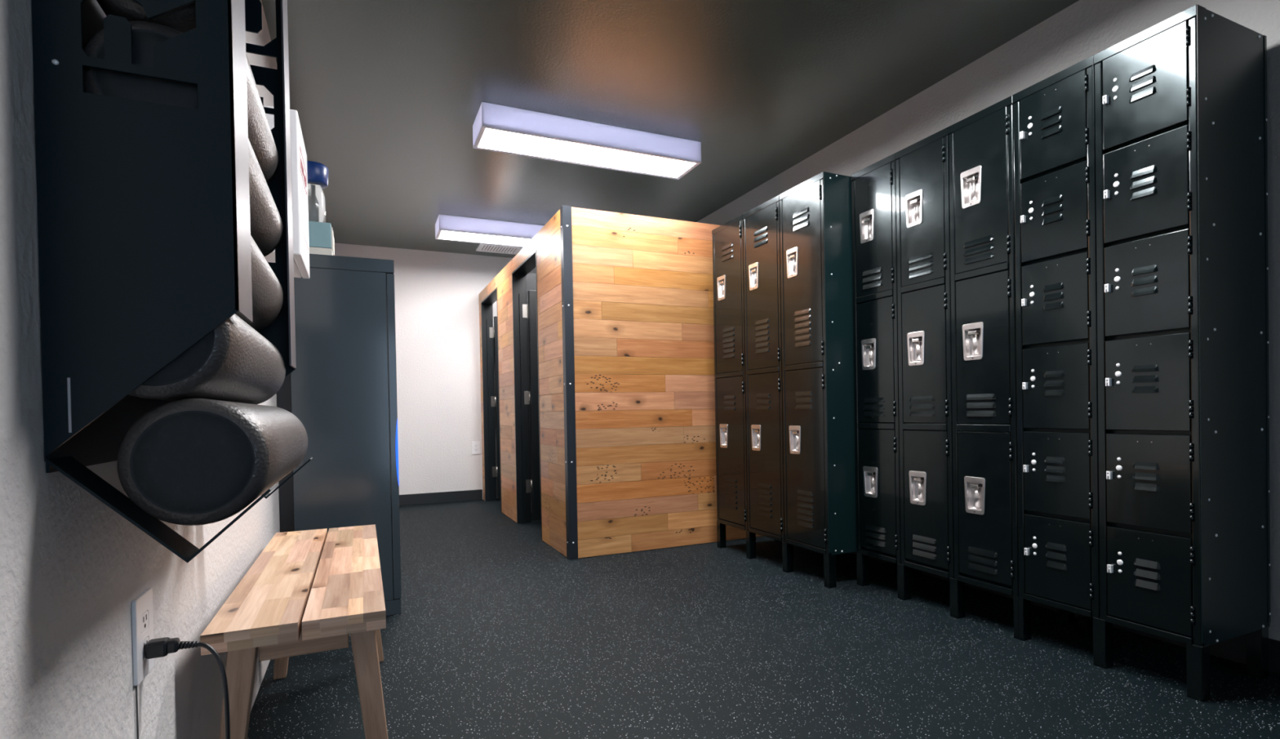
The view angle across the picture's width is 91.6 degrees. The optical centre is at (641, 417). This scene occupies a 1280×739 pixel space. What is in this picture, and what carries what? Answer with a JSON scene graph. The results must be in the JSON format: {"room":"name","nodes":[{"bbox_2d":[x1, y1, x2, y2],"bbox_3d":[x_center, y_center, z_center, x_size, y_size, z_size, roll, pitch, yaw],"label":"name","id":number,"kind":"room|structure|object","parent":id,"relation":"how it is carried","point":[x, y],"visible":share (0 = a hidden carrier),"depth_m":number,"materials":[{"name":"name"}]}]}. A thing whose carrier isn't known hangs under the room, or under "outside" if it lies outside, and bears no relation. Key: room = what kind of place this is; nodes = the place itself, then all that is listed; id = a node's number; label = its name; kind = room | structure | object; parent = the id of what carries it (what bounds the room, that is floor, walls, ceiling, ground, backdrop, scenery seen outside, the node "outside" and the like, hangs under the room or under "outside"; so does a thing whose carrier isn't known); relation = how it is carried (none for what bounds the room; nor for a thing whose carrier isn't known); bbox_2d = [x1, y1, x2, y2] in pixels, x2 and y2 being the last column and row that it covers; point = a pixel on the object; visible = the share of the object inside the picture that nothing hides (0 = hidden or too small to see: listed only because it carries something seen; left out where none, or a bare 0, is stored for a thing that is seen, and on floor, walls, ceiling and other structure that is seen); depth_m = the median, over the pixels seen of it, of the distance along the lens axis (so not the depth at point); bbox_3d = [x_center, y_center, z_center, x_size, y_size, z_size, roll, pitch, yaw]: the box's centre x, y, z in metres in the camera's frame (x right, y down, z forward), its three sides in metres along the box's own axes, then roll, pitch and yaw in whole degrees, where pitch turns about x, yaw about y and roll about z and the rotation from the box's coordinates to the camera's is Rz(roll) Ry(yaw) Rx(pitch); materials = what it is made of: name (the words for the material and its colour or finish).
{"room":"locker room","nodes":[
{"label":"locker room","id":0,"kind":"room"},
{"bbox_2d":[0,0,279,738],"bbox_3d":[-0.723,-0.345,0.727,0.100,2.360,10.520,-1,1,-24],"label":"wall","id":1,"kind":"structure","parent":0,"point":[73,567],"depth_m":0.69,"materials":[{"name":"paint"}]},
{"bbox_2d":[135,685,138,738],"bbox_3d":[-0.719,0.603,0.893,0.003,0.441,0.003,-1,1,-24],"label":"wire","id":2,"kind":"object","parent":1,"relation":"attached to","point":[136,687],"visible":1,"depth_m":0.89,"materials":[{"name":"black rubber"}]},
{"bbox_2d":[131,587,154,685],"bbox_3d":[-0.736,0.321,0.920,0.006,0.122,0.078,-1,1,-24],"label":"wall outlet","id":3,"kind":"object","parent":1,"relation":"attached to","point":[142,613],"visible":0.96,"depth_m":0.91,"materials":[{"name":"white plastic"}]},
{"bbox_2d":[141,610,148,632],"bbox_3d":[-0.737,0.302,0.920,0.005,0.026,0.032,-1,1,-24],"label":"receptacle","id":4,"kind":"object","parent":3,"relation":"attached to","point":[144,614],"depth_m":0.92,"materials":[{"name":"white plastic"}]},
{"bbox_2d":[142,636,148,659],"bbox_3d":[-0.736,0.341,0.920,0.005,0.026,0.032,-1,1,-24],"label":"receptacle","id":5,"kind":"object","parent":3,"relation":"attached to","point":[144,639],"depth_m":0.91,"materials":[{"name":"white plastic"}]},
{"bbox_2d":[31,0,312,562],"bbox_3d":[-0.682,-0.526,0.998,0.205,1.386,0.688,-1,1,-24],"label":"rack","id":6,"kind":"object","parent":1,"relation":"attached to","point":[144,222],"visible":0.87,"depth_m":0.69,"materials":[{"name":"metal"}]},
{"bbox_2d":[83,21,283,256],"bbox_3d":[-0.670,-0.381,0.972,0.136,0.136,0.601,-1,1,-24],"label":"foam roller","id":7,"kind":"object","parent":6,"relation":"on","point":[266,223],"visible":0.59,"depth_m":0.70,"materials":[{"name":"black plastic"}]},
{"bbox_2d":[96,0,279,183],"bbox_3d":[-0.677,-0.519,0.968,0.137,0.137,0.601,-1,1,-24],"label":"foam roller","id":8,"kind":"object","parent":6,"relation":"on","point":[183,20],"visible":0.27,"depth_m":0.95,"materials":[{"name":"black plastic"}]},
{"bbox_2d":[128,314,285,404],"bbox_3d":[-0.672,-0.095,0.972,0.146,0.146,0.601,-1,1,-24],"label":"foam roller","id":9,"kind":"object","parent":6,"relation":"on","point":[233,362],"visible":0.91,"depth_m":0.77,"materials":[{"name":"black plastic"}]},
{"bbox_2d":[116,398,307,525],"bbox_3d":[-0.636,0.051,0.988,0.148,0.148,0.601,-1,1,-24],"label":"foam roller","id":10,"kind":"object","parent":6,"relation":"on","point":[188,461],"visible":1,"depth_m":0.72,"materials":[{"name":"black plastic"}]},
{"bbox_2d":[235,235,284,330],"bbox_3d":[-0.673,-0.241,0.971,0.144,0.144,0.601,-1,1,-24],"label":"foam roller","id":11,"kind":"object","parent":6,"relation":"on","point":[268,295],"visible":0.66,"depth_m":1.08,"materials":[{"name":"black plastic"}]},
{"bbox_2d":[144,636,230,738],"bbox_3d":[-0.729,0.580,1.052,0.104,0.501,0.268,-1,1,-24],"label":"power cord","id":12,"kind":"object","parent":1,"relation":"attached to","point":[161,646],"visible":1,"depth_m":0.94,"materials":[{"name":"black rubber"}]},
{"bbox_2d":[263,105,310,278],"bbox_3d":[-1.050,-0.624,1.766,0.165,0.385,0.317,-1,1,-24],"label":"sign","id":13,"kind":"object","parent":1,"relation":"attached to","point":[299,156],"visible":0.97,"depth_m":1.67,"materials":[{"name":"white plastic"}]},
{"bbox_2d":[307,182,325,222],"bbox_3d":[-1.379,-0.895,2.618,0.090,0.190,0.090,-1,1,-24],"label":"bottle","id":14,"kind":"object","parent":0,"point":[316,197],"depth_m":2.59,"materials":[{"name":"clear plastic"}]},
{"bbox_2d":[334,243,536,499],"bbox_3d":[-1.522,-0.390,6.079,2.825,2.360,0.100,-1,1,-24],"label":"wall","id":15,"kind":"structure","parent":0,"point":[437,293],"depth_m":5.85,"materials":[{"name":"paint"}]},
{"bbox_2d":[399,488,482,505],"bbox_3d":[-2.152,0.755,5.740,1.350,0.100,0.008,-1,1,-24],"label":"baseboard","id":16,"kind":"structure","parent":15,"relation":"attached to","point":[468,495],"depth_m":5.85,"materials":[{"name":"black rubber"}]},
{"bbox_2d":[471,440,479,454],"bbox_3d":[-1.592,0.289,5.991,0.076,0.125,0.006,-1,1,-24],"label":"wall outlet","id":17,"kind":"object","parent":15,"relation":"attached to","point":[475,445],"visible":1,"depth_m":5.99,"materials":[{"name":"white plastic"}]},
{"bbox_2d":[261,0,1079,257],"bbox_3d":[0.589,-1.595,1.312,3.025,0.080,10.520,-1,1,-24],"label":"ceiling","id":18,"kind":"structure","parent":0,"point":[388,95],"depth_m":2.90,"materials":[{"name":"grey paint"}]},
{"bbox_2d":[435,213,544,247],"bbox_3d":[-1.041,-1.510,5.136,1.232,0.117,0.282,-1,1,-24],"label":"ceiling light","id":19,"kind":"object","parent":18,"relation":"attached to","point":[451,228],"visible":0.57,"depth_m":4.95,"materials":[{"name":"white"}]},
{"bbox_2d":[439,230,530,245],"bbox_3d":[-1.040,-1.460,5.136,1.196,0.002,0.246,-1,1,-24],"label":"diffuser","id":20,"kind":"object","parent":19,"relation":"attached to","point":[486,237],"depth_m":5.01,"materials":[{"name":"white plastic"}]},
{"bbox_2d":[475,243,523,254],"bbox_3d":[-1.314,-1.564,5.763,0.385,0.012,0.260,-1,1,-24],"label":"ceiling vent","id":21,"kind":"object","parent":18,"relation":"in","point":[482,246],"visible":0.98,"depth_m":5.76,"materials":[{"name":"white plastic"}]},
{"bbox_2d":[472,102,701,179],"bbox_3d":[-0.277,-1.505,3.434,1.232,0.117,0.282,-1,1,-24],"label":"ceiling light","id":22,"kind":"object","parent":18,"relation":"attached to","point":[495,127],"visible":1,"depth_m":3.34,"materials":[{"name":"white"}]},
{"bbox_2d":[478,128,694,177],"bbox_3d":[-0.276,-1.455,3.435,1.196,0.002,0.246,-1,1,-24],"label":"diffuser","id":23,"kind":"object","parent":22,"relation":"attached to","point":[527,142],"depth_m":3.40,"materials":[{"name":"white plastic"}]},
{"bbox_2d":[247,497,1279,738],"bbox_3d":[0.633,0.844,1.339,3.025,0.080,10.520,-1,1,-24],"label":"floor","id":24,"kind":"structure","parent":0,"point":[497,633],"depth_m":2.05,"materials":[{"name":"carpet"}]},
{"bbox_2d":[200,524,388,738],"bbox_3d":[-0.844,0.602,1.638,0.324,0.450,1.054,-1,1,-24],"label":"bench","id":25,"kind":"object","parent":24,"relation":"on","point":[306,591],"visible":1,"depth_m":1.25,"materials":[{"name":"brown wood"}]},
{"bbox_2d":[276,253,401,615],"bbox_3d":[-1.340,0.086,2.785,0.437,1.475,0.620,-1,1,-24],"label":"locker","id":26,"kind":"object","parent":24,"relation":"on","point":[342,388],"visible":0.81,"depth_m":2.52,"materials":[{"name":"grey metal"}]},
{"bbox_2d":[308,221,334,255],"bbox_3d":[-1.376,-0.725,2.625,0.144,0.150,0.204,-1,1,-24],"label":"carton","id":27,"kind":"object","parent":26,"relation":"on","point":[321,234],"visible":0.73,"depth_m":2.54,"materials":[{"name":"teal cardboard"}]},
{"bbox_2d":[306,160,328,222],"bbox_3d":[-1.379,-0.930,2.617,0.120,0.260,0.120,-1,1,-24],"label":"water jug","id":28,"kind":"object","parent":27,"relation":"on","point":[317,172],"visible":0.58,"depth_m":2.58,"materials":[{"name":"white plastic"}]},
{"bbox_2d":[395,419,399,485],"bbox_3d":[-1.017,0.145,2.591,0.010,0.290,0.001,-1,1,-24],"label":"light","id":29,"kind":"object","parent":26,"relation":"attached to","point":[397,440],"depth_m":2.59,"materials":[{"name":"blue"}]},
{"bbox_2d":[479,204,763,559],"bbox_3d":[-0.318,-0.214,5.046,1.472,1.986,2.763,-1,1,-24],"label":"changing cubicle","id":30,"kind":"object","parent":24,"relation":"on","point":[603,401],"visible":0.91,"depth_m":3.73,"materials":[{"name":"brown wood"}]},
{"bbox_2d":[711,171,897,588],"bbox_3d":[0.850,-0.175,3.386,0.467,1.905,0.992,-1,1,-24],"label":"locker","id":31,"kind":"object","parent":24,"relation":"on","point":[784,343],"visible":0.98,"depth_m":3.09,"materials":[{"name":"black metal"}]},
{"bbox_2d":[718,279,724,298],"bbox_3d":[0.484,-0.752,3.656,0.037,0.112,0.068,-1,1,-24],"label":"handle","id":32,"kind":"object","parent":31,"relation":"on","point":[721,282],"depth_m":3.68,"materials":[{"name":"metal"}]},
{"bbox_2d":[720,427,726,446],"bbox_3d":[0.499,0.115,3.665,0.037,0.112,0.068,-1,1,-24],"label":"handle","id":33,"kind":"object","parent":31,"relation":"on","point":[723,430],"depth_m":3.69,"materials":[{"name":"metal"}]},
{"bbox_2d":[750,266,756,287],"bbox_3d":[0.619,-0.751,3.355,0.037,0.112,0.068,-1,1,-24],"label":"handle","id":34,"kind":"object","parent":31,"relation":"on","point":[753,269],"depth_m":3.37,"materials":[{"name":"metal"}]},
{"bbox_2d":[752,428,759,448],"bbox_3d":[0.634,0.115,3.365,0.037,0.112,0.068,-1,1,-24],"label":"handle","id":35,"kind":"object","parent":31,"relation":"on","point":[755,431],"depth_m":3.39,"materials":[{"name":"metal"}]},
{"bbox_2d":[787,252,795,275],"bbox_3d":[0.754,-0.751,3.054,0.037,0.112,0.068,-1,1,-24],"label":"handle","id":36,"kind":"object","parent":31,"relation":"on","point":[791,255],"depth_m":3.07,"materials":[{"name":"metal"}]},
{"bbox_2d":[791,430,799,453],"bbox_3d":[0.769,0.116,3.064,0.037,0.112,0.068,-1,1,-24],"label":"handle","id":37,"kind":"object","parent":31,"relation":"on","point":[794,433],"depth_m":3.08,"materials":[{"name":"metal"}]},
{"bbox_2d":[850,95,1075,639],"bbox_3d":[1.320,-0.177,2.619,0.383,1.909,0.788,-1,1,-24],"label":"locker","id":38,"kind":"object","parent":24,"relation":"on","point":[933,219],"visible":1,"depth_m":2.46,"materials":[{"name":"black metal"}]},
{"bbox_2d":[861,214,871,240],"bbox_3d":[1.032,-0.853,2.812,0.037,0.111,0.068,-1,1,-24],"label":"handle","id":39,"kind":"object","parent":38,"relation":"on","point":[866,220],"depth_m":2.82,"materials":[{"name":"metal"}]},
{"bbox_2d":[863,342,873,368],"bbox_3d":[1.042,-0.279,2.819,0.037,0.111,0.068,-1,1,-24],"label":"handle","id":40,"kind":"object","parent":38,"relation":"on","point":[868,347],"depth_m":2.83,"materials":[{"name":"metal"}]},
{"bbox_2d":[865,471,875,495],"bbox_3d":[1.053,0.298,2.825,0.037,0.111,0.068,-1,1,-24],"label":"handle","id":41,"kind":"object","parent":38,"relation":"on","point":[870,476],"depth_m":2.83,"materials":[{"name":"metal"}]},
{"bbox_2d":[907,195,920,224],"bbox_3d":[1.139,-0.853,2.572,0.037,0.111,0.068,-1,1,-24],"label":"handle","id":42,"kind":"object","parent":38,"relation":"on","point":[913,201],"depth_m":2.58,"materials":[{"name":"metal"}]},
{"bbox_2d":[909,336,922,364],"bbox_3d":[1.150,-0.278,2.579,0.037,0.111,0.068,-1,1,-24],"label":"handle","id":43,"kind":"object","parent":38,"relation":"on","point":[915,342],"depth_m":2.59,"materials":[{"name":"metal"}]},
{"bbox_2d":[911,475,924,502],"bbox_3d":[1.160,0.299,2.585,0.037,0.111,0.068,-1,1,-24],"label":"handle","id":44,"kind":"object","parent":38,"relation":"on","point":[917,482],"depth_m":2.59,"materials":[{"name":"metal"}]},
{"bbox_2d":[963,172,978,204],"bbox_3d":[1.247,-0.852,2.333,0.037,0.111,0.068,-1,1,-24],"label":"handle","id":45,"kind":"object","parent":38,"relation":"on","point":[971,180],"depth_m":2.34,"materials":[{"name":"metal"}]},
{"bbox_2d":[964,328,980,358],"bbox_3d":[1.258,-0.277,2.339,0.037,0.111,0.068,-1,1,-24],"label":"handle","id":46,"kind":"object","parent":38,"relation":"on","point":[972,335],"depth_m":2.35,"materials":[{"name":"metal"}]},
{"bbox_2d":[967,482,982,511],"bbox_3d":[1.268,0.300,2.345,0.037,0.111,0.068,-1,1,-24],"label":"handle","id":47,"kind":"object","parent":38,"relation":"on","point":[974,489],"depth_m":2.35,"materials":[{"name":"metal"}]},
{"bbox_2d":[1013,4,1271,702],"bbox_3d":[1.587,-0.175,2.017,0.388,1.909,0.529,-1,1,-24],"label":"locker","id":48,"kind":"object","parent":24,"relation":"on","point":[1140,164],"visible":1,"depth_m":1.84,"materials":[{"name":"black metal"}]},
{"bbox_2d":[697,0,1279,640],"bbox_3d":[1.945,-0.406,1.924,0.100,2.360,10.520,-1,1,-24],"label":"wall","id":49,"kind":"structure","parent":0,"point":[1085,28],"depth_m":2.42,"materials":[{"name":"paint"}]},
{"bbox_2d":[849,551,1279,673],"bbox_3d":[2.481,0.728,0.655,0.008,0.100,7.560,-1,1,-24],"label":"baseboard","id":50,"kind":"structure","parent":49,"relation":"attached to","point":[1234,649],"depth_m":2.00,"materials":[{"name":"black rubber"}]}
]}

